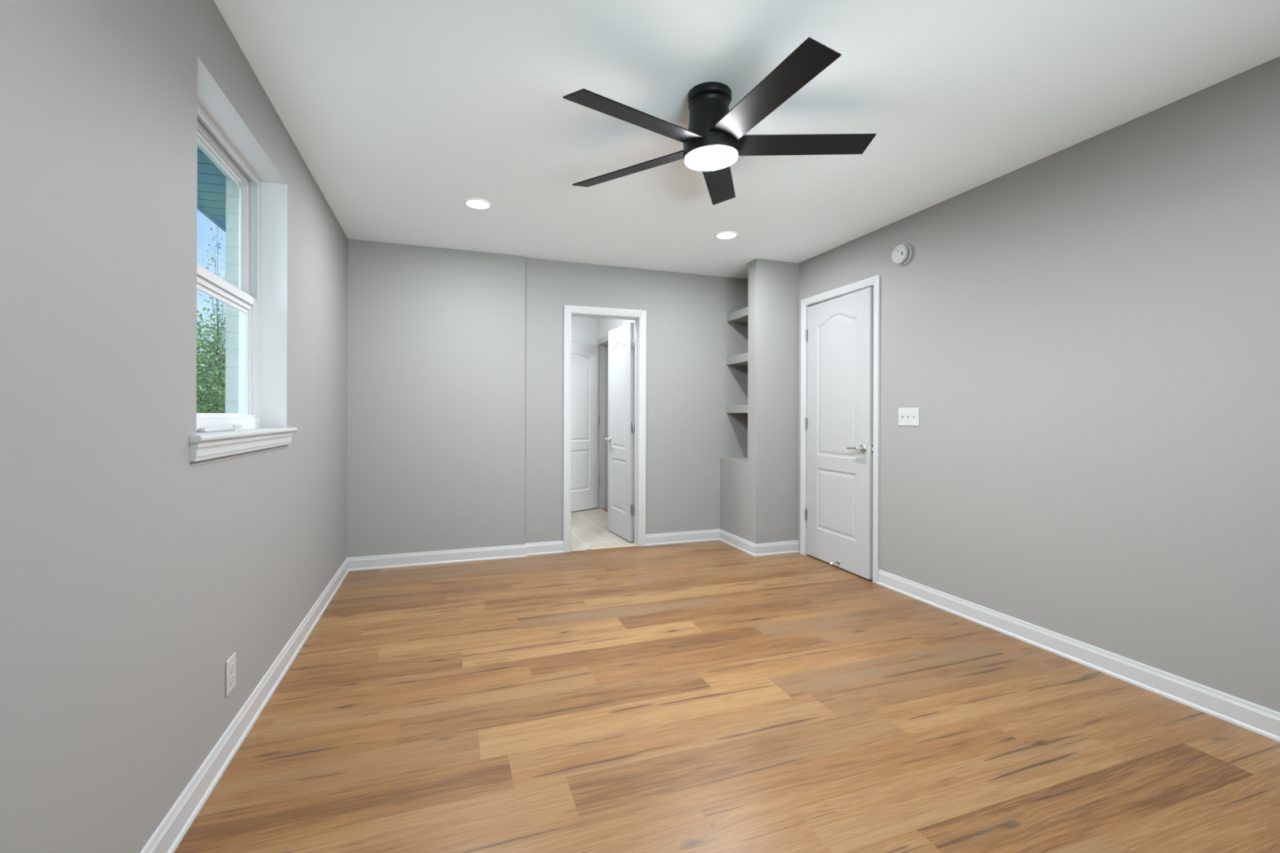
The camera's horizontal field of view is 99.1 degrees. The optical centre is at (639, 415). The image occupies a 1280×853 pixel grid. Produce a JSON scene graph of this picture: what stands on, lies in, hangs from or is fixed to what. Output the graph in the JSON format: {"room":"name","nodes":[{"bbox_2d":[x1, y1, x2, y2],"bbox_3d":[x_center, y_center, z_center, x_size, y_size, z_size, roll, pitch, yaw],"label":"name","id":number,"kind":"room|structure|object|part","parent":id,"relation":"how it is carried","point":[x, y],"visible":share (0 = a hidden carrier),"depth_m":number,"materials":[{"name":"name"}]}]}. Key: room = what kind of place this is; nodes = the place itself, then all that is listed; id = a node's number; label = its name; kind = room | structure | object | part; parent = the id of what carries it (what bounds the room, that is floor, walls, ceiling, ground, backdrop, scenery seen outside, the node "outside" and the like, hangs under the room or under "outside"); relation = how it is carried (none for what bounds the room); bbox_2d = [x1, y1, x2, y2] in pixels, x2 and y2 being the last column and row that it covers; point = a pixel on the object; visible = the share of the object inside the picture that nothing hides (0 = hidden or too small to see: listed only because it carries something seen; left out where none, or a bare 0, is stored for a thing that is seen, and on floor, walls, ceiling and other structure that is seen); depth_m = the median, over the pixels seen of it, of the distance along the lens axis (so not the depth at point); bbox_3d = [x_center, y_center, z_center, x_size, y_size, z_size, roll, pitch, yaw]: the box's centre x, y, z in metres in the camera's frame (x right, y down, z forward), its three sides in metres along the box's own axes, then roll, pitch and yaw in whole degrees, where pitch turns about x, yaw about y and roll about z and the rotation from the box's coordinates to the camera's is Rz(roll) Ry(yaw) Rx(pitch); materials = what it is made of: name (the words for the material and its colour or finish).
{"room":"empty bedroom","nodes":[
{"label":"empty bedroom","id":0,"kind":"room"},
{"bbox_2d":[0,0,347,852],"bbox_3d":[-1.220,-0.064,1.112,0.180,2.460,6.350,0,0,-19],"label":"wall","id":1,"kind":"structure","parent":0,"point":[132,570],"depth_m":1.27,"materials":[{"name":"grey paint"}]},
{"bbox_2d":[225,652,235,696],"bbox_3d":[-1.384,0.875,1.848,0.008,0.116,0.080,0,0,-19],"label":"wall outlet","id":2,"kind":"object","parent":1,"relation":"attached to","point":[230,664],"visible":1,"depth_m":1.84,"materials":[{"name":"grey plastic"}]},
{"bbox_2d":[230,662,234,673],"bbox_3d":[-1.381,0.856,1.849,0.002,0.033,0.033,0,0,-19],"label":"receptacle","id":3,"kind":"object","parent":2,"relation":"attached to","point":[232,664],"depth_m":1.85,"materials":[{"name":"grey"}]},
{"bbox_2d":[230,674,234,684],"bbox_3d":[-1.382,0.895,1.849,0.002,0.033,0.033,0,0,-19],"label":"receptacle","id":4,"kind":"object","parent":2,"relation":"attached to","point":[232,676],"depth_m":1.85,"materials":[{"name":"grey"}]},
{"bbox_2d":[189,102,297,462],"bbox_3d":[-1.525,-0.460,2.025,0.207,1.184,1.060,0,0,-19],"label":"window","id":5,"kind":"structure","parent":1,"relation":"in","point":[246,299],"depth_m":2.31,"materials":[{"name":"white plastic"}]},
{"bbox_2d":[196,423,242,432],"bbox_3d":[-1.505,0.044,1.960,0.028,0.027,0.267,0,0,-14],"label":"packet","id":6,"kind":"object","parent":5,"relation":"on","point":[228,427],"visible":0.98,"depth_m":1.94,"materials":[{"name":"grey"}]},
{"bbox_3d":[-1.597,-0.763,1.992,0.028,0.555,0.935,0,0,-19],"label":"sash","id":7,"kind":"part","parent":5,"relation":"part of","materials":[{"name":"white plastic"}]},
{"bbox_3d":[-1.570,-0.254,2.000,0.029,0.523,0.922,0,0,-19],"label":"sash","id":8,"kind":"part","parent":5,"relation":"part of","materials":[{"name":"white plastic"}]},
{"bbox_3d":[-1.585,-0.497,1.997,0.076,1.111,0.953,0,0,-19],"label":"frame","id":9,"kind":"part","parent":5,"relation":"part of","materials":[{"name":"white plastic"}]},
{"bbox_2d":[140,557,349,852],"bbox_3d":[-1.128,1.097,1.138,0.019,0.098,6.096,0,0,-19],"label":"baseboard","id":10,"kind":"structure","parent":1,"relation":"attached to","point":[171,832],"depth_m":1.82,"materials":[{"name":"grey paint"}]},
{"bbox_2d":[197,142,239,413],"bbox_3d":[-1.668,0.025,2.025,0.055,3.440,8.730,0,0,-19],"label":"wall","id":11,"kind":"structure","parent":0,"point":[232,255],"depth_m":2.42,"materials":[{"name":"paint"}]},
{"bbox_2d":[196,146,226,232],"bbox_3d":[-2.197,-1.189,2.945,0.337,0.176,9.020,0,0,-19],"label":"eave","id":12,"kind":"object","parent":11,"relation":"attached to","point":[211,182],"visible":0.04,"depth_m":2.70},
{"bbox_2d":[346,239,748,557],"bbox_3d":[-0.469,-0.072,4.674,3.611,2.440,0.134,0,0,-19],"label":"wall","id":13,"kind":"structure","parent":0,"point":[436,414],"depth_m":4.36,"materials":[{"name":"grey paint"}]},
{"bbox_2d":[347,540,564,571],"bbox_3d":[-1.393,1.096,4.284,1.616,0.099,0.051,0,0,-19],"label":"baseboard","id":14,"kind":"structure","parent":13,"relation":"attached to","point":[442,557],"depth_m":4.24,"materials":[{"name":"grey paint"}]},
{"bbox_2d":[563,304,646,552],"bbox_3d":[-0.311,0.113,4.738,0.731,2.072,0.120,0,0,-19],"label":"door frame","id":15,"kind":"structure","parent":13,"relation":"attached to","point":[568,309],"depth_m":4.79,"materials":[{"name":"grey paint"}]},
{"bbox_2d":[604,322,635,542],"bbox_3d":[-0.153,0.150,5.173,0.167,1.975,0.641,0,0,-30],"label":"door","id":16,"kind":"structure","parent":13,"relation":"in","point":[621,341],"depth_m":5.12,"materials":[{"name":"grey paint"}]},
{"bbox_2d":[645,528,719,546],"bbox_3d":[0.395,1.102,4.934,0.739,0.098,0.019,0,0,-19],"label":"baseboard","id":17,"kind":"structure","parent":13,"relation":"attached to","point":[659,539],"depth_m":4.93,"materials":[{"name":"grey paint"}]},
{"bbox_2d":[571,315,597,345],"bbox_3d":[-1.700,-0.066,6.495,2.425,2.460,0.100,0,0,-19],"label":"wall","id":18,"kind":"structure","parent":0,"point":[584,329],"depth_m":6.80,"materials":[{"name":"white paint"}]},
{"bbox_2d":[597,317,635,529],"bbox_3d":[-0.167,-0.071,5.971,0.115,2.440,2.110,0,0,-19],"label":"wall","id":19,"kind":"structure","parent":0,"point":[604,325],"depth_m":6.21,"materials":[{"name":"white paint"}]},
{"bbox_2d":[571,342,599,511],"bbox_3d":[-0.750,0.136,6.473,0.726,2.000,0.098,0,0,-44],"label":"door","id":20,"kind":"structure","parent":19,"relation":"in","point":[585,420],"depth_m":6.58,"materials":[{"name":"white wood"}]},
{"bbox_2d":[596,334,608,508],"bbox_3d":[-0.331,0.105,6.406,0.133,2.087,0.874,0,0,-19],"label":"door frame","id":21,"kind":"structure","parent":19,"relation":"attached to","point":[603,347],"depth_m":6.75,"materials":[{"name":"grey paint"}]},
{"bbox_2d":[173,507,1279,852],"bbox_3d":[0.576,1.162,2.878,4.391,0.020,8.240,0,0,-19],"label":"floor","id":22,"kind":"structure","parent":0,"point":[712,696],"depth_m":1.99,"materials":[{"name":"wood"}]},
{"bbox_2d":[570,545,637,551],"bbox_3d":[-0.312,1.155,4.726,0.641,0.017,0.033,0,0,-19],"label":"threshold","id":23,"kind":"object","parent":22,"relation":"on","point":[624,545],"visible":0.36,"depth_m":4.71,"materials":[{"name":"brown wood"}]},
{"bbox_2d":[213,0,1279,279],"bbox_3d":[0.477,-1.339,1.710,3.811,0.100,6.350,0,0,-19],"label":"ceiling","id":24,"kind":"structure","parent":0,"point":[401,113],"depth_m":2.21,"materials":[{"name":"white paint"}]},
{"bbox_2d":[462,198,492,209],"bbox_3d":[-0.990,-1.290,3.336,0.172,0.006,0.172,0,0,-19],"label":"recessed light","id":25,"kind":"object","parent":24,"relation":"in","point":[475,203],"visible":1,"depth_m":3.32,"materials":[{"name":"white plastic"}]},
{"bbox_2d":[562,36,875,204],"bbox_3d":[0.308,-1.159,2.182,1.304,0.263,1.263,0,0,-19],"label":"ceiling fan","id":26,"kind":"object","parent":24,"relation":"attached to","point":[714,139],"visible":1,"depth_m":2.13,"materials":[{"name":"black paint"}]},
{"bbox_3d":[-0.034,-1.085,2.413,0.584,0.052,0.118,0,0,31],"label":"fan blade","id":27,"kind":"part","parent":26,"relation":"part of","materials":[{"name":"black wood"}]},
{"bbox_3d":[0.001,-1.070,1.972,0.584,0.068,0.120,0,0,-41],"label":"fan blade","id":28,"kind":"part","parent":26,"relation":"part of","materials":[{"name":"black wood"}]},
{"bbox_2d":[684,145,737,170],"bbox_3d":[0.289,-1.042,2.218,0.213,0.029,0.213,0,0,-19],"label":"diffuser","id":29,"kind":"object","parent":26,"relation":"attached to","point":[699,157],"depth_m":2.18,"materials":[{"name":"white"}]},
{"bbox_3d":[0.374,-1.111,2.582,0.119,0.065,0.584,0,0,13],"label":"fan blade","id":30,"kind":"part","parent":26,"relation":"part of","materials":[{"name":"black wood"}]},
{"bbox_3d":[0.431,-1.087,1.869,0.121,0.034,0.583,0,0,-23],"label":"fan blade","id":31,"kind":"part","parent":26,"relation":"part of","materials":[{"name":"black wood"}]},
{"bbox_3d":[0.662,-1.112,2.246,0.584,0.059,0.121,0,0,-4],"label":"fan blade","id":32,"kind":"part","parent":26,"relation":"part of","materials":[{"name":"black wood"}]},
{"bbox_2d":[714,231,738,239],"bbox_3d":[0.618,-1.285,3.898,0.172,0.006,0.172,0,0,-19],"label":"recessed light","id":33,"kind":"object","parent":24,"relation":"in","point":[724,234],"visible":1,"depth_m":3.89,"materials":[{"name":"white plastic"}]},
{"bbox_2d":[720,258,799,543],"bbox_3d":[1.042,-0.067,4.840,0.411,2.440,0.625,0,0,-19],"label":"wall column","id":34,"kind":"structure","parent":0,"point":[759,491],"depth_m":4.55,"materials":[{"name":"grey paint"}]},
{"bbox_2d":[726,306,747,323],"bbox_3d":[1.053,-0.905,4.912,0.346,0.073,0.494,0,0,-19],"label":"wall shelf","id":35,"kind":"object","parent":34,"relation":"attached to","point":[740,316],"visible":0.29,"depth_m":4.94,"materials":[{"name":"grey paint"}]},
{"bbox_2d":[726,352,747,365],"bbox_3d":[1.052,-0.507,4.912,0.346,0.076,0.494,0,0,-19],"label":"wall shelf","id":36,"kind":"object","parent":34,"relation":"attached to","point":[741,359],"visible":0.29,"depth_m":4.92,"materials":[{"name":"grey paint"}]},
{"bbox_2d":[726,404,747,413],"bbox_3d":[1.051,-0.056,4.912,0.346,0.070,0.494,0,0,-19],"label":"wall shelf","id":37,"kind":"object","parent":34,"relation":"attached to","point":[735,408],"visible":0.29,"depth_m":4.89,"materials":[{"name":"grey paint"}]},
{"bbox_2d":[719,528,755,556],"bbox_3d":[0.839,1.103,4.759,0.019,0.098,0.644,0,0,-19],"label":"baseboard","id":38,"kind":"structure","parent":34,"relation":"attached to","point":[744,545],"depth_m":4.73,"materials":[{"name":"grey paint"}]},
{"bbox_2d":[755,540,799,556],"bbox_3d":[1.137,1.104,4.533,0.430,0.098,0.019,0,0,-19],"label":"baseboard","id":39,"kind":"structure","parent":34,"relation":"attached to","point":[784,547],"depth_m":4.53,"materials":[{"name":"grey paint"}]},
{"bbox_2d":[798,56,1279,712],"bbox_3d":[2.229,-0.063,2.277,0.120,2.440,6.248,0,0,-19],"label":"wall","id":40,"kind":"structure","parent":0,"point":[1084,336],"depth_m":2.46,"materials":[{"name":"grey paint"}]},
{"bbox_2d":[804,287,873,579],"bbox_3d":[1.467,0.125,4.146,0.111,2.035,0.766,0,0,-17],"label":"door","id":41,"kind":"structure","parent":40,"relation":"in","point":[839,333],"depth_m":4.08,"materials":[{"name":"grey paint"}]},
{"bbox_3d":[1.527,0.234,3.893,0.053,0.025,0.128,0,0,-19],"label":"handle","id":42,"kind":"part","parent":41,"relation":"part of","materials":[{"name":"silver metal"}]},
{"bbox_3d":[1.615,0.234,3.797,0.025,0.058,0.011,0,0,-19],"label":"latch plate","id":43,"kind":"part","parent":41,"relation":"part of","materials":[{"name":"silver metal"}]},
{"bbox_2d":[800,275,880,583],"bbox_3d":[1.550,0.096,4.173,0.138,2.118,0.870,0,0,-19],"label":"door frame","id":44,"kind":"structure","parent":40,"relation":"attached to","point":[875,281],"depth_m":3.85,"materials":[{"name":"white paint"}]},
{"bbox_2d":[891,243,912,266],"bbox_3d":[1.696,-1.047,3.549,0.045,0.144,0.144,0,0,-19],"label":"smoke detector","id":45,"kind":"object","parent":40,"relation":"attached to","point":[901,254],"visible":1,"depth_m":3.52,"materials":[{"name":"grey plastic"}]},
{"bbox_2d":[897,407,919,426],"bbox_3d":[1.722,0.009,3.508,0.017,0.116,0.166,0,0,-19],"label":"switch plate","id":46,"kind":"object","parent":40,"relation":"attached to","point":[906,416],"visible":1,"depth_m":3.50,"materials":[{"name":"white plastic"}]},
{"bbox_2d":[877,569,1279,742],"bbox_3d":[2.398,1.109,1.582,0.019,0.098,4.582,0,0,-19],"label":"baseboard","id":47,"kind":"structure","parent":40,"relation":"attached to","point":[1256,718],"depth_m":2.43,"materials":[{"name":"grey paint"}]},
{"label":"outside","id":48,"kind":"structure","parent":0,"visible":0},
{"bbox_3d":[-24.298,1.746,7.320,39.075,0.150,90.000,0,0,-19],"label":"ground","id":49,"kind":"structure","parent":48,"visible":0},
{"bbox_2d":[196,226,225,413],"bbox_3d":[-6.755,-0.635,8.690,3.896,4.784,4.088,0,0,-15],"label":"leafy tree","id":50,"kind":"object","parent":49,"relation":"on","point":[206,389],"visible":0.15,"depth_m":8.11,"materials":[{"name":"green plant"}]}
]}

